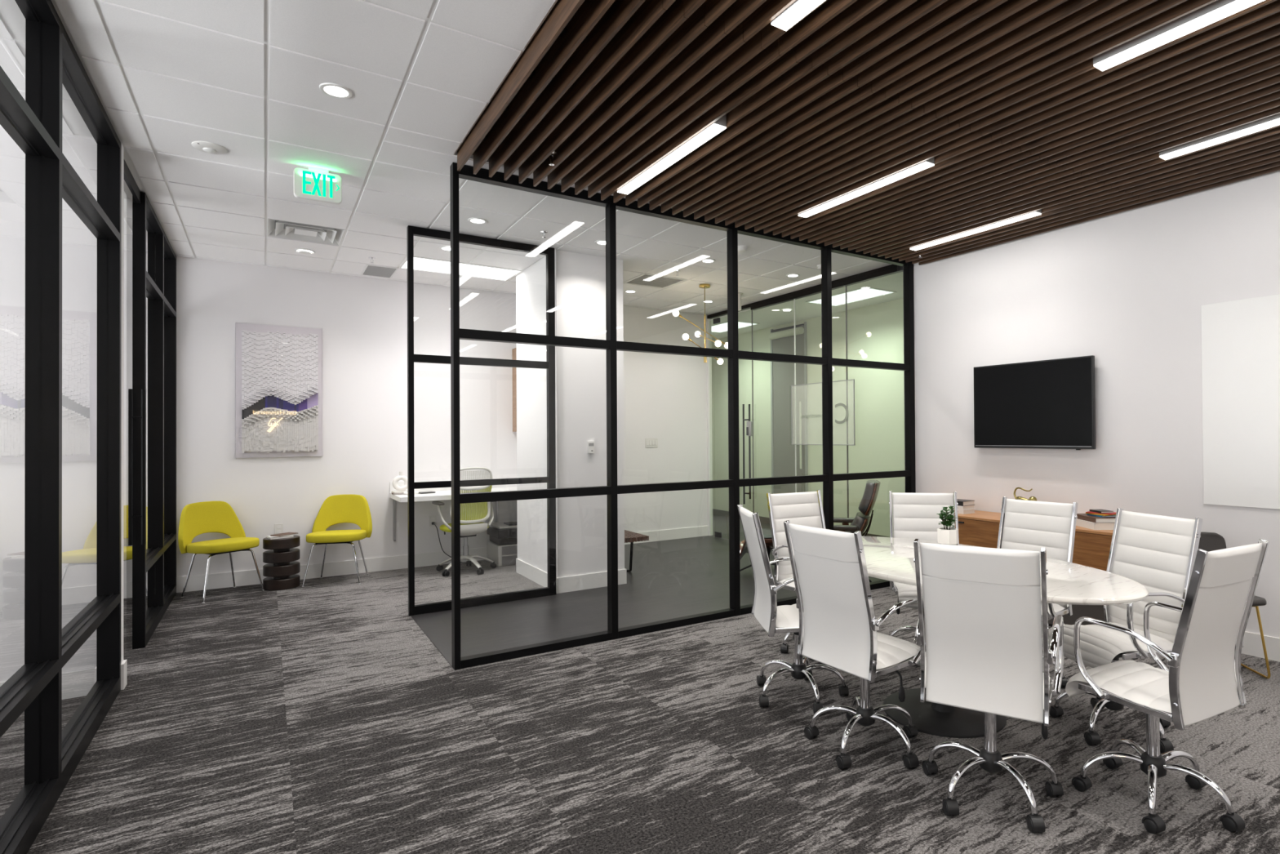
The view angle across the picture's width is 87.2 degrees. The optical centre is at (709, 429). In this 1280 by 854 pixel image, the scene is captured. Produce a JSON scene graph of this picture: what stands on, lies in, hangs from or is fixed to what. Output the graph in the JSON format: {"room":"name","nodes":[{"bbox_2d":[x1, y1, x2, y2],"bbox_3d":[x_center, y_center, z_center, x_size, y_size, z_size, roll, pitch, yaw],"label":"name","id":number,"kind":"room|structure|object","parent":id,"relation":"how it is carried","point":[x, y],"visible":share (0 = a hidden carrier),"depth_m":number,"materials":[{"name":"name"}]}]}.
{"room":"office","nodes":[
{"label":"office","id":0,"kind":"room"},
{"bbox_2d":[0,124,124,682],"bbox_3d":[-5.003,-0.091,3.082,3.480,3.300,0.080,0,-1,-34],"label":"wall","id":1,"kind":"structure","parent":0,"point":[12,158],"depth_m":3.76,"materials":[{"name":"white paint"}]},
{"bbox_2d":[0,659,127,689],"bbox_3d":[-4.987,1.484,3.073,3.494,0.150,0.108,0,-1,-34],"label":"baseboard","id":2,"kind":"structure","parent":1,"relation":"attached to","point":[124,664],"depth_m":4.00,"materials":[{"name":"white paint"}]},
{"bbox_2d":[176,255,712,577],"bbox_3d":[-4.092,-0.203,7.292,9.860,3.580,0.150,0,-1,-34],"label":"wall","id":3,"kind":"structure","parent":0,"point":[362,320],"depth_m":7.50,"materials":[{"name":"white paint"}]},
{"bbox_2d":[235,322,322,457],"bbox_3d":[-4.458,-0.395,6.939,0.762,1.366,0.088,0,-1,-34],"label":"wall art","id":4,"kind":"object","parent":3,"relation":"attached to","point":[278,369],"visible":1,"depth_m":6.93,"materials":[{"name":"white"}]},
{"bbox_2d":[274,523,283,533],"bbox_3d":[-4.484,1.042,6.956,0.074,0.120,0.008,0,-1,-34],"label":"power outlet","id":5,"kind":"object","parent":3,"relation":"attached to","point":[278,527],"visible":0.81,"depth_m":6.96,"materials":[{"name":"white plastic"}]},
{"bbox_2d":[176,546,487,592],"bbox_3d":[-3.660,1.511,7.495,3.640,0.150,0.014,0,-1,-34],"label":"baseboard","id":6,"kind":"structure","parent":3,"relation":"attached to","point":[216,580],"depth_m":7.22,"materials":[{"name":"white paint"}]},
{"bbox_2d":[429,515,435,526],"bbox_3d":[-3.228,1.071,7.791,0.074,0.120,0.008,0,-1,-34],"label":"power outlet","id":7,"kind":"object","parent":3,"relation":"attached to","point":[432,518],"visible":1,"depth_m":7.79,"materials":[{"name":"white plastic"}]},
{"bbox_2d":[390,480,516,541],"bbox_3d":[-2.691,0.926,7.733,1.740,0.669,0.698,0,-1,-34],"label":"desk","id":8,"kind":"object","parent":3,"relation":"attached to","point":[441,493],"visible":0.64,"depth_m":7.55,"materials":[{"name":"white wood"}]},
{"bbox_2d":[418,491,435,493],"bbox_3d":[-3.170,0.708,7.479,0.160,0.012,0.120,0,-1,-44],"label":"notebook","id":9,"kind":"object","parent":8,"relation":"on","point":[421,492],"visible":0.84,"depth_m":7.46,"materials":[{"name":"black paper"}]},
{"bbox_3d":[-3.412,0.707,7.390,0.180,0.015,0.135,0,-1,-31],"label":"book","id":10,"kind":"object","parent":8,"relation":"on","visible":0},
{"bbox_2d":[391,490,407,493],"bbox_3d":[-3.412,0.691,7.390,0.170,0.015,0.130,0,-1,-38],"label":"book","id":11,"kind":"object","parent":10,"relation":"on","point":[393,491],"visible":0.71,"depth_m":7.34,"materials":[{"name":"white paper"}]},
{"bbox_2d":[392,471,407,490],"bbox_3d":[-3.413,0.575,7.391,0.175,0.214,0.052,0,-1,-34],"label":"vase","id":12,"kind":"object","parent":11,"relation":"on","point":[400,477],"visible":0.92,"depth_m":7.37,"materials":[{"name":"white ceramic"}]},
{"bbox_2d":[511,347,516,431],"bbox_3d":[-2.212,-0.488,8.256,0.330,1.030,0.389,0,-1,-34],"label":"upper cabinet","id":13,"kind":"object","parent":3,"relation":"attached to","point":[513,350],"visible":0.02,"depth_m":8.25,"materials":[{"name":"brown wood"}]},
{"bbox_2d":[644,438,657,447],"bbox_3d":[-0.814,0.190,9.405,0.200,0.130,0.010,0,-1,-34],"label":"light switch","id":14,"kind":"object","parent":3,"relation":"attached to","point":[649,442],"visible":1,"depth_m":9.40,"materials":[{"name":"white plastic"}]},
{"bbox_2d":[624,525,708,544],"bbox_3d":[-1.023,1.508,9.248,2.466,0.150,0.014,0,-1,-34],"label":"baseboard","id":15,"kind":"structure","parent":3,"relation":"attached to","point":[695,531],"depth_m":9.59,"materials":[{"name":"white paint"}]},
{"bbox_2d":[0,0,902,339],"bbox_3d":[-1.429,-1.758,4.417,11.685,0.053,12.900,0,-1,-34],"label":"ceiling","id":16,"kind":"structure","parent":0,"point":[221,206],"depth_m":4.00,"materials":[{"name":"tile"}]},
{"bbox_2d":[191,141,227,154],"bbox_3d":[-3.053,-1.708,4.080,0.176,0.032,0.176,0,-1,-34],"label":"sensor","id":17,"kind":"object","parent":16,"relation":"attached to","point":[204,146],"visible":1,"depth_m":4.05,"materials":[{"name":"white plastic"}]},
{"bbox_2d":[294,248,315,253],"bbox_3d":[-3.850,-1.691,6.359,0.166,0.017,0.166,0,-1,-34],"label":"recessed light","id":18,"kind":"object","parent":16,"relation":"in","point":[303,251],"visible":1,"depth_m":6.34,"materials":[{"name":"white"}]},
{"bbox_2d":[267,218,345,245],"bbox_3d":[-3.513,-1.735,5.813,0.561,0.075,0.561,0,-1,-34],"label":"ceiling vent","id":19,"kind":"object","parent":16,"relation":"in","point":[276,228],"visible":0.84,"depth_m":5.84,"materials":[{"name":"white metal"}]},
{"bbox_2d":[293,166,342,204],"bbox_3d":[-2.591,-1.619,4.422,0.276,0.212,0.041,0,-1,-34],"label":"exit sign","id":20,"kind":"object","parent":16,"relation":"hanging from","point":[313,184],"visible":1,"depth_m":4.40,"materials":[{"name":"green plastic"}]},
{"bbox_2d":[319,82,352,98],"bbox_3d":[-1.912,-1.732,3.422,0.152,0.008,0.152,0,-1,-34],"label":"recessed light","id":21,"kind":"object","parent":16,"relation":"in","point":[334,90],"visible":1,"depth_m":3.41,"materials":[{"name":"white"}]},
{"bbox_2d":[360,264,398,278],"bbox_3d":[-3.536,-1.691,7.157,0.300,0.006,0.510,0,-1,-34],"label":"ceiling vent","id":22,"kind":"object","parent":16,"relation":"in","point":[370,269],"visible":1,"depth_m":7.15,"materials":[{"name":"grey metal"}]},
{"bbox_2d":[440,245,450,251],"bbox_3d":[-2.467,-1.705,6.308,0.152,0.008,0.152,0,-1,-34],"label":"recessed light","id":23,"kind":"object","parent":16,"relation":"in","point":[444,247],"visible":0.63,"depth_m":6.29,"materials":[{"name":"white"}]},
{"bbox_2d":[399,255,522,280],"bbox_3d":[-2.634,-1.699,7.088,1.131,0.010,0.555,0,-1,-34],"label":"recessed light","id":24,"kind":"object","parent":16,"relation":"in","point":[421,264],"visible":0.76,"depth_m":7.09,"materials":[{"name":"white plastic"}]},
{"bbox_2d":[467,217,487,223],"bbox_3d":[-1.910,-1.715,5.501,0.152,0.008,0.152,0,-1,-34],"label":"recessed light","id":25,"kind":"object","parent":16,"relation":"in","point":[475,220],"visible":1,"depth_m":5.50,"materials":[{"name":"white plastic"}]},
{"bbox_2d":[540,230,547,237],"bbox_3d":[-1.441,-1.695,5.812,0.064,0.053,0.064,0,-1,-34],"label":"sprinkler","id":26,"kind":"object","parent":16,"relation":"attached to","point":[541,231],"visible":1,"depth_m":5.81,"materials":[{"name":"silver metal"}]},
{"bbox_2d":[595,240,605,244],"bbox_3d":[-0.978,-1.716,6.145,0.152,0.008,0.152,0,-1,-34],"label":"recessed light","id":27,"kind":"object","parent":16,"relation":"in","point":[597,242],"visible":0.63,"depth_m":6.12,"materials":[{"name":"white"}]},
{"bbox_2d":[624,289,636,293],"bbox_3d":[-0.974,-1.699,8.243,0.152,0.008,0.152,0,-1,-34],"label":"recessed light","id":28,"kind":"object","parent":16,"relation":"in","point":[626,291],"visible":1,"depth_m":8.23,"materials":[{"name":"white"}]},
{"bbox_2d":[622,272,687,288],"bbox_3d":[-0.638,-1.735,7.725,0.552,0.056,0.552,0,-1,-34],"label":"ceiling vent","id":29,"kind":"object","parent":16,"relation":"in","point":[650,280],"visible":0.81,"depth_m":7.73,"materials":[{"name":"white metal"}]},
{"bbox_2d":[672,283,727,364],"bbox_3d":[-0.055,-1.247,7.875,0.530,0.929,0.727,-1,-1,21],"label":"chandelier","id":30,"kind":"object","parent":16,"relation":"hanging from","point":[717,343],"visible":0.91,"depth_m":7.89,"materials":[{"name":"gold metal"}]},
{"bbox_2d":[700,258,715,262],"bbox_3d":[-0.014,-1.717,6.816,0.152,0.008,0.152,0,-1,-34],"label":"recessed light","id":31,"kind":"object","parent":16,"relation":"in","point":[704,260],"visible":1,"depth_m":6.81,"materials":[{"name":"white"}]},
{"bbox_2d":[702,300,713,302],"bbox_3d":[-0.018,-1.700,8.896,0.152,0.008,0.152,0,-1,-34],"label":"recessed light","id":32,"kind":"object","parent":16,"relation":"in","point":[706,301],"visible":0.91,"depth_m":8.89,"materials":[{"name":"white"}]},
{"bbox_2d":[711,320,759,333],"bbox_3d":[0.272,-1.686,11.011,0.550,0.012,1.100,0,-1,-34],"label":"recessed light","id":33,"kind":"object","parent":16,"relation":"in","point":[720,327],"visible":0.66,"depth_m":10.93,"materials":[{"name":"white"}]},
{"bbox_2d":[737,292,742,311],"bbox_3d":[0.354,-1.607,8.422,0.140,0.211,0.140,0,-1,-34],"label":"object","id":34,"kind":"object","parent":16,"relation":"hanging from","point":[740,294],"visible":0.48,"depth_m":8.38,"materials":[{"name":"silver metal"}]},
{"bbox_2d":[737,245,748,252],"bbox_3d":[0.313,-1.707,6.330,0.110,0.043,0.110,0,-1,-34],"label":"smoke detector","id":35,"kind":"object","parent":16,"relation":"attached to","point":[740,248],"visible":0.86,"depth_m":6.30,"materials":[{"name":"white plastic"}]},
{"bbox_2d":[786,273,799,277],"bbox_3d":[0.933,-1.718,7.470,0.152,0.008,0.152,0,-1,-34],"label":"recessed light","id":36,"kind":"object","parent":16,"relation":"in","point":[791,275],"visible":1,"depth_m":7.46,"materials":[{"name":"white"}]},
{"bbox_2d":[805,286,897,306],"bbox_3d":[1.823,-1.715,8.679,0.550,0.012,1.080,0,-1,-34],"label":"recessed light","id":37,"kind":"object","parent":16,"relation":"in","point":[865,292],"visible":0.88,"depth_m":8.58,"materials":[{"name":"white"}]},
{"bbox_2d":[472,0,585,155],"bbox_3d":[2.034,-1.833,2.853,4.650,0.035,6.460,0,-1,-34],"label":"ceiling","id":38,"kind":"structure","parent":0,"point":[584,0],"depth_m":3.29,"materials":[{"name":"black"}]},
{"bbox_2d":[515,248,624,592],"bbox_3d":[-1.764,-0.077,7.471,0.705,3.300,2.185,0,-1,-34],"label":"wall pillar","id":39,"kind":"structure","parent":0,"point":[580,373],"depth_m":6.60,"materials":[{"name":"white paint"}]},
{"bbox_2d":[515,558,626,593],"bbox_3d":[-1.746,1.498,7.447,0.733,0.150,2.185,0,-1,-34],"label":"baseboard","id":40,"kind":"structure","parent":39,"relation":"attached to","point":[592,580],"depth_m":6.58,"materials":[{"name":"white paint"}]},
{"bbox_2d":[586,440,594,453],"bbox_3d":[-1.162,0.175,6.543,0.068,0.124,0.023,0,-1,-34],"label":"card reader","id":41,"kind":"object","parent":39,"relation":"attached to","point":[590,444],"visible":1,"depth_m":6.53,"materials":[{"name":"white plastic"}]},
{"bbox_2d":[0,514,1279,853],"bbox_3d":[-1.246,1.573,4.496,11.300,0.064,12.900,0,-1,-34],"label":"floor","id":42,"kind":"structure","parent":0,"point":[319,717],"depth_m":3.22,"materials":[{"name":"carpet"}]},
{"bbox_2d":[0,0,176,853],"bbox_3d":[-2.392,-0.106,2.205,0.102,3.281,10.258,0,-1,-34],"label":"window","id":43,"kind":"structure","parent":42,"relation":"on","point":[68,680],"depth_m":3.22,"materials":[{"name":"black metal"}]},
{"bbox_2d":[123,160,145,665],"bbox_3d":[-3.846,-0.080,4.424,0.093,3.268,0.871,0,-1,-34],"label":"door","id":44,"kind":"structure","parent":43,"relation":"in","point":[129,179],"depth_m":4.53,"materials":[{"name":"black metal"}]},
{"bbox_2d":[177,501,264,603],"bbox_3d":[-4.692,1.144,6.416,0.594,0.880,0.592,-1,-1,26],"label":"chair","id":45,"kind":"object","parent":42,"relation":"on","point":[197,518],"visible":1,"depth_m":6.42,"materials":[{"name":"fabric"}]},
{"bbox_2d":[262,534,300,591],"bbox_3d":[-4.292,1.333,6.701,0.314,0.500,0.314,0,-1,-34],"label":"stool","id":46,"kind":"object","parent":42,"relation":"on","point":[281,571],"visible":0.96,"depth_m":6.59,"materials":[{"name":"brown wood"}]},
{"bbox_2d":[266,534,293,539],"bbox_3d":[-4.299,1.074,6.694,0.150,0.018,0.200,-1,-1,44],"label":"book","id":47,"kind":"object","parent":46,"relation":"on","point":[289,535],"visible":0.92,"depth_m":6.64,"materials":[{"name":"white paper"}]},
{"bbox_2d":[270,532,297,536],"bbox_3d":[-4.287,1.060,6.738,0.130,0.010,0.200,-1,0,18],"label":"book","id":48,"kind":"object","parent":47,"relation":"on","point":[286,533],"visible":1,"depth_m":6.71,"materials":[{"name":"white paper"}]},
{"bbox_2d":[301,494,372,586],"bbox_3d":[-3.877,1.143,6.983,0.592,0.880,0.594,0,0,-12],"label":"chair","id":49,"kind":"object","parent":42,"relation":"on","point":[337,508],"visible":1,"depth_m":7.14,"materials":[{"name":"fabric"}]},
{"bbox_2d":[431,522,480,563],"bbox_3d":[-2.961,1.330,7.810,0.544,0.501,0.082,0,0,-14],"label":"power cable","id":50,"kind":"object","parent":42,"relation":"on","point":[433,523],"visible":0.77,"depth_m":7.74,"materials":[{"name":"black plastic"}]},
{"bbox_2d":[431,466,496,576],"bbox_3d":[-2.699,0.996,7.440,0.615,1.166,0.669,-1,-1,42],"label":"chair","id":51,"kind":"object","parent":42,"relation":"on","point":[470,527],"visible":0.7,"depth_m":7.29,"materials":[{"name":"yellow fabric"}]},
{"bbox_2d":[406,225,555,616],"bbox_3d":[-2.001,-0.075,5.972,1.280,3.275,0.060,0,-1,-34],"label":"wall","id":52,"kind":"structure","parent":42,"relation":"on","point":[411,231],"depth_m":5.96,"materials":[{"name":"black metal"}]},
{"bbox_2d":[486,520,517,566],"bbox_3d":[-2.301,1.354,8.024,0.610,0.455,0.500,0,-1,-34],"label":"filing cabinet","id":53,"kind":"object","parent":42,"relation":"on","point":[502,545],"visible":0.43,"depth_m":7.76,"materials":[{"name":"grey plastic"}]},
{"bbox_2d":[503,521,517,525],"bbox_3d":[-2.282,1.115,7.932,0.260,0.018,0.200,0,-1,-34],"label":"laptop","id":54,"kind":"object","parent":53,"relation":"on","point":[509,523],"visible":0.49,"depth_m":7.83,"materials":[{"name":"black plastic"}]},
{"bbox_2d":[624,529,648,571],"bbox_3d":[-1.130,1.356,7.518,0.370,0.424,1.200,0,-1,-34],"label":"bench","id":55,"kind":"object","parent":42,"relation":"on","point":[629,536],"visible":0.24,"depth_m":7.17,"materials":[{"name":"brown wood"}]},
{"bbox_2d":[449,162,915,670],"bbox_3d":[0.199,-0.092,5.574,4.483,3.272,0.080,0,-1,-34],"label":"wall","id":56,"kind":"structure","parent":42,"relation":"on","point":[610,344],"depth_m":5.11,"materials":[{"name":"black metal"}]},
{"bbox_2d":[739,527,774,571],"bbox_3d":[0.609,1.317,7.199,0.644,0.468,0.616,-1,0,18],"label":"ottoman","id":57,"kind":"object","parent":42,"relation":"on","point":[766,532],"visible":0.18,"depth_m":7.14,"materials":[{"name":"grey leather"}]},
{"bbox_2d":[739,527,772,559],"bbox_3d":[0.588,1.240,7.206,0.601,0.313,0.600,-1,0,18],"label":"cushion","id":58,"kind":"object","parent":57,"relation":"on","point":[766,532],"depth_m":7.10,"materials":[{"name":"grey leather"}]},
{"bbox_2d":[737,503,848,714],"bbox_3d":[0.495,0.987,3.817,0.593,1.082,0.559,0,0,-8],"label":"chair","id":59,"kind":"object","parent":42,"relation":"on","point":[773,618],"visible":0.75,"depth_m":3.73,"materials":[{"name":"white leather"}]},
{"bbox_2d":[766,489,826,653],"bbox_3d":[0.749,0.992,4.671,0.572,1.082,0.579,0,-1,-28],"label":"chair","id":60,"kind":"object","parent":42,"relation":"on","point":[803,508],"visible":0.24,"depth_m":4.81,"materials":[{"name":"white leather"}]},
{"bbox_2d":[707,264,902,549],"bbox_3d":[1.016,-0.076,8.405,0.060,3.268,3.690,0,-1,-34],"label":"glass wall","id":61,"kind":"structure","parent":42,"relation":"on","point":[890,269],"depth_m":8.07,"materials":[{"name":"grey paint"}]},
{"bbox_2d":[713,317,752,537],"bbox_3d":[0.321,-0.029,9.395,0.095,3.192,0.970,0,-1,-34],"label":"door","id":62,"kind":"structure","parent":61,"relation":"in","point":[749,424],"depth_m":9.07,"materials":[{"name":"clear glass"}]},
{"bbox_2d":[791,378,854,445],"bbox_3d":[1.321,-0.184,7.894,0.010,0.740,1.074,0,-1,-34],"label":"sign","id":63,"kind":"object","parent":61,"relation":"attached to","point":[844,406],"visible":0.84,"depth_m":7.66,"materials":[{"name":"white"}]},
{"bbox_2d":[783,520,926,768],"bbox_3d":[0.741,0.980,3.193,0.589,1.082,0.564,0,-1,-36],"label":"chair","id":64,"kind":"object","parent":42,"relation":"on","point":[838,626],"visible":0.94,"depth_m":3.06,"materials":[{"name":"white leather"}]},
{"bbox_2d":[833,480,880,582],"bbox_3d":[1.386,1.039,6.923,0.759,1.009,0.710,-1,0,14],"label":"lounge chair","id":65,"kind":"object","parent":42,"relation":"on","point":[862,518],"visible":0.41,"depth_m":6.66,"materials":[{"name":"grey leather"}]},
{"bbox_2d":[849,511,869,533],"bbox_3d":[1.546,0.989,6.883,0.196,0.238,0.560,-1,0,14],"label":"cushion","id":66,"kind":"object","parent":65,"relation":"on","point":[861,520],"depth_m":6.67,"materials":[{"name":"grey leather"}]},
{"bbox_2d":[857,480,879,515],"bbox_3d":[1.637,0.701,6.861,0.204,0.339,0.520,-1,0,14],"label":"backrest","id":67,"kind":"object","parent":65,"relation":"on","point":[868,501],"depth_m":6.65,"materials":[{"name":"grey leather"}]},
{"bbox_2d":[888,490,959,644],"bbox_3d":[1.478,0.986,4.556,0.557,1.082,0.578,0,0,11],"label":"chair","id":68,"kind":"object","parent":42,"relation":"on","point":[915,516],"visible":0.29,"depth_m":4.76,"materials":[{"name":"white leather"}]},
{"bbox_2d":[913,538,1063,832],"bbox_3d":[1.147,0.974,2.771,0.558,1.082,0.610,-1,-1,30],"label":"chair","id":69,"kind":"object","parent":42,"relation":"on","point":[980,615],"visible":1,"depth_m":2.57,"materials":[{"name":"white leather"}]},
{"bbox_2d":[862,536,1148,737],"bbox_3d":[1.254,1.111,3.599,1.083,0.820,1.975,0,-1,-34],"label":"meeting table","id":70,"kind":"object","parent":42,"relation":"on","point":[887,558],"visible":0.47,"depth_m":3.36,"materials":[{"name":"white stone"}]},
{"bbox_2d":[937,505,958,544],"bbox_3d":[1.470,0.589,4.119,0.117,0.230,0.147,-1,-1,32],"label":"potted plant","id":71,"kind":"object","parent":70,"relation":"on","point":[945,535],"visible":1,"depth_m":4.08,"materials":[{"name":"green plant"}]},
{"bbox_2d":[954,510,1113,625],"bbox_3d":[2.520,1.137,5.660,0.487,0.785,1.948,0,-1,-34],"label":"credenza","id":72,"kind":"object","parent":42,"relation":"on","point":[1091,548],"visible":0.02,"depth_m":4.96,"materials":[{"name":"brown wood"}]},
{"bbox_2d":[957,508,975,514],"bbox_3d":[2.239,0.731,6.025,0.172,0.037,0.240,0,-1,-34],"label":"book","id":73,"kind":"object","parent":72,"relation":"on","point":[972,510],"visible":0.36,"depth_m":5.92,"materials":[{"name":"white paper"}]},
{"bbox_2d":[957,504,974,510],"bbox_3d":[2.236,0.695,6.029,0.172,0.034,0.240,0,-1,-34],"label":"book","id":74,"kind":"object","parent":73,"relation":"on","point":[967,507],"visible":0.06,"depth_m":5.92,"materials":[{"name":"white paper"}]},
{"bbox_2d":[953,498,973,506],"bbox_3d":[2.238,0.657,6.025,0.172,0.040,0.235,0,-1,-34],"label":"book","id":75,"kind":"object","parent":74,"relation":"on","point":[961,502],"visible":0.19,"depth_m":5.94,"materials":[{"name":"black paper"}]},
{"bbox_2d":[1013,487,1036,501],"bbox_3d":[2.619,0.614,5.544,0.064,0.258,0.200,0,-1,-34],"label":"figurine","id":76,"kind":"object","parent":72,"relation":"on","point":[1031,498],"visible":0.41,"depth_m":5.54,"materials":[{"name":"gold metal"}]},
{"bbox_2d":[1075,518,1114,529],"bbox_3d":[2.947,0.711,5.043,0.270,0.050,0.310,0,0,-1],"label":"book","id":77,"kind":"object","parent":72,"relation":"on","point":[1094,526],"visible":0.52,"depth_m":4.89,"materials":[{"name":"white paper"}]},
{"bbox_2d":[1076,513,1115,522],"bbox_3d":[2.953,0.669,5.042,0.250,0.034,0.290,0,0,-1],"label":"book","id":78,"kind":"object","parent":77,"relation":"on","point":[1080,516],"visible":0.46,"depth_m":4.93,"materials":[{"name":"brown paper"}]},
{"bbox_2d":[1086,513,1115,517],"bbox_3d":[2.949,0.645,5.021,0.130,0.012,0.150,0,0,-12],"label":"book","id":79,"kind":"object","parent":78,"relation":"on","point":[1100,516],"visible":0.62,"depth_m":4.96,"materials":[{"name":"blue paper"}]},
{"bbox_2d":[1085,512,1115,515],"bbox_3d":[2.949,0.634,5.021,0.140,0.008,0.160,0,-1,-22],"label":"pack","id":80,"kind":"object","parent":79,"relation":"on","point":[1086,513],"visible":0.49,"depth_m":4.96},
{"bbox_2d":[1085,511,1115,515],"bbox_3d":[2.951,0.626,5.023,0.125,0.006,0.180,0,-1,-42],"label":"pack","id":81,"kind":"object","parent":80,"relation":"on","point":[1113,513],"visible":0.54,"depth_m":4.97},
{"bbox_2d":[1089,509,1112,513],"bbox_3d":[2.949,0.616,5.025,0.100,0.014,0.130,0,0,-6],"label":"book","id":82,"kind":"object","parent":81,"relation":"on","point":[1101,511],"visible":1,"depth_m":5.00,"materials":[{"name":"black paper"}]},
{"bbox_2d":[996,496,1078,687],"bbox_3d":[1.831,0.980,4.032,0.603,1.082,0.568,0,-1,-36],"label":"chair","id":83,"kind":"object","parent":42,"relation":"on","point":[1024,525],"visible":0.27,"depth_m":4.11,"materials":[{"name":"white leather"}]},
{"bbox_2d":[1042,507,1203,753],"bbox_3d":[2.064,0.972,3.367,0.579,1.082,0.564,0,0,-15],"label":"chair","id":84,"kind":"object","parent":42,"relation":"on","point":[1157,553],"visible":0.7,"depth_m":3.33,"materials":[{"name":"white leather"}]},
{"bbox_2d":[1065,538,1269,834],"bbox_3d":[1.824,0.969,2.708,0.551,1.082,0.585,0,-1,-28],"label":"chair","id":85,"kind":"object","parent":42,"relation":"on","point":[1202,680],"visible":1,"depth_m":2.55,"materials":[{"name":"white leather"}]},
{"bbox_2d":[1164,532,1271,678],"bbox_3d":[3.186,1.099,4.258,0.437,0.819,0.538,0,0,7],"label":"chair","id":86,"kind":"object","parent":42,"relation":"on","point":[1208,541],"visible":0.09,"depth_m":4.43,"materials":[{"name":"grey leather"}]},
{"bbox_2d":[711,297,905,537],"bbox_3d":[1.781,-0.095,10.072,0.120,3.330,7.000,0,-1,-34],"label":"wall","id":87,"kind":"structure","parent":0,"point":[875,332],"depth_m":9.74,"materials":[{"name":"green paint"}]},
{"bbox_2d":[712,508,770,524],"bbox_3d":[0.452,1.540,11.954,0.014,0.110,2.160,0,-1,-34],"label":"baseboard","id":88,"kind":"structure","parent":87,"relation":"attached to","point":[716,512],"depth_m":12.14,"materials":[{"name":"grey paint"}]},
{"bbox_2d":[768,321,808,493],"bbox_3d":[1.231,-0.041,10.678,0.125,3.240,0.860,0,-1,-34],"label":"window","id":89,"kind":"structure","parent":87,"relation":"in","point":[782,340],"depth_m":10.71,"materials":[{"name":"clear glass"}]},
{"bbox_2d":[862,532,889,537],"bbox_3d":[2.600,1.499,8.723,0.014,0.110,3.880,0,-1,-34],"label":"baseboard","id":90,"kind":"structure","parent":87,"relation":"attached to","point":[868,534],"depth_m":9.22,"materials":[{"name":"grey paint"}]},
{"bbox_2d":[457,0,1279,265],"bbox_3d":[2.040,-1.741,2.807,4.490,0.143,6.380,0,-1,-34],"label":"ceiling","id":91,"kind":"structure","parent":0,"point":[1012,108],"depth_m":3.53,"materials":[{"name":"brown wood"}]},
{"bbox_2d":[549,151,556,165],"bbox_3d":[-0.967,-1.660,4.098,0.064,0.078,0.064,0,-1,-34],"label":"sprinkler","id":92,"kind":"object","parent":91,"relation":"attached to","point":[554,153],"visible":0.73,"depth_m":4.09,"materials":[{"name":"silver metal"}]},
{"bbox_2d":[617,114,726,194],"bbox_3d":[-0.271,-1.676,4.110,0.080,0.087,1.190,0,-1,-34],"label":"linear light","id":93,"kind":"object","parent":91,"relation":"attached to","point":[719,125],"visible":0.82,"depth_m":3.98,"materials":[{"name":"grey plastic"}]},
{"bbox_2d":[770,0,825,31],"bbox_3d":[0.613,-1.697,2.248,0.080,0.087,1.190,0,-1,-34],"label":"linear light","id":94,"kind":"object","parent":91,"relation":"attached to","point":[799,9],"visible":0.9,"depth_m":2.65,"materials":[{"name":"grey plastic"}]},
{"bbox_2d":[797,156,934,217],"bbox_3d":[1.039,-1.681,4.633,0.080,0.087,1.190,0,-1,-34],"label":"linear light","id":95,"kind":"object","parent":91,"relation":"attached to","point":[930,162],"visible":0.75,"depth_m":4.52,"materials":[{"name":"grey plastic"}]},
{"bbox_2d":[909,208,1041,250],"bbox_3d":[2.177,-1.681,5.582,0.080,0.087,1.190,0,-1,-34],"label":"linear light","id":96,"kind":"object","parent":91,"relation":"attached to","point":[1037,212],"visible":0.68,"depth_m":5.49,"materials":[{"name":"grey plastic"}]},
{"bbox_2d":[1093,0,1264,71],"bbox_3d":[2.112,-1.705,2.573,0.080,0.087,1.190,0,-1,-34],"label":"linear light","id":97,"kind":"object","parent":91,"relation":"attached to","point":[1218,10],"visible":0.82,"depth_m":2.80,"materials":[{"name":"grey plastic"}]},
{"bbox_2d":[1159,113,1279,159],"bbox_3d":[3.095,-1.703,3.587,0.080,0.087,1.190,0,-1,-34],"label":"linear light","id":98,"kind":"object","parent":91,"relation":"attached to","point":[1269,122],"visible":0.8,"depth_m":3.81,"materials":[{"name":"grey plastic"}]},
{"bbox_2d":[913,170,1279,638],"bbox_3d":[3.919,-0.282,4.147,0.120,3.580,6.560,0,-1,-34],"label":"wall","id":99,"kind":"structure","parent":0,"point":[1127,290],"depth_m":5.19,"materials":[{"name":"white paint"}]},
{"bbox_2d":[973,355,1095,449],"bbox_3d":[2.754,-0.203,5.715,0.084,0.748,1.064,0,-1,-34],"label":"television","id":100,"kind":"object","parent":99,"relation":"attached to","point":[1043,404],"visible":1,"depth_m":5.64,"materials":[{"name":"black plastic"}]},
{"bbox_2d":[1200,293,1279,509],"bbox_3d":[3.884,-0.183,4.081,0.012,1.400,1.492,0,-1,-34],"label":"whiteboard","id":101,"kind":"object","parent":99,"relation":"attached to","point":[1241,338],"visible":1,"depth_m":4.50,"materials":[{"name":"white ceramic"}]},
{"bbox_2d":[1241,631,1279,662],"bbox_3d":[3.900,1.432,4.058,0.014,0.150,6.470,0,-1,-34],"label":"baseboard","id":102,"kind":"structure","parent":99,"relation":"attached to","point":[1253,646],"depth_m":4.42,"materials":[{"name":"white paint"}]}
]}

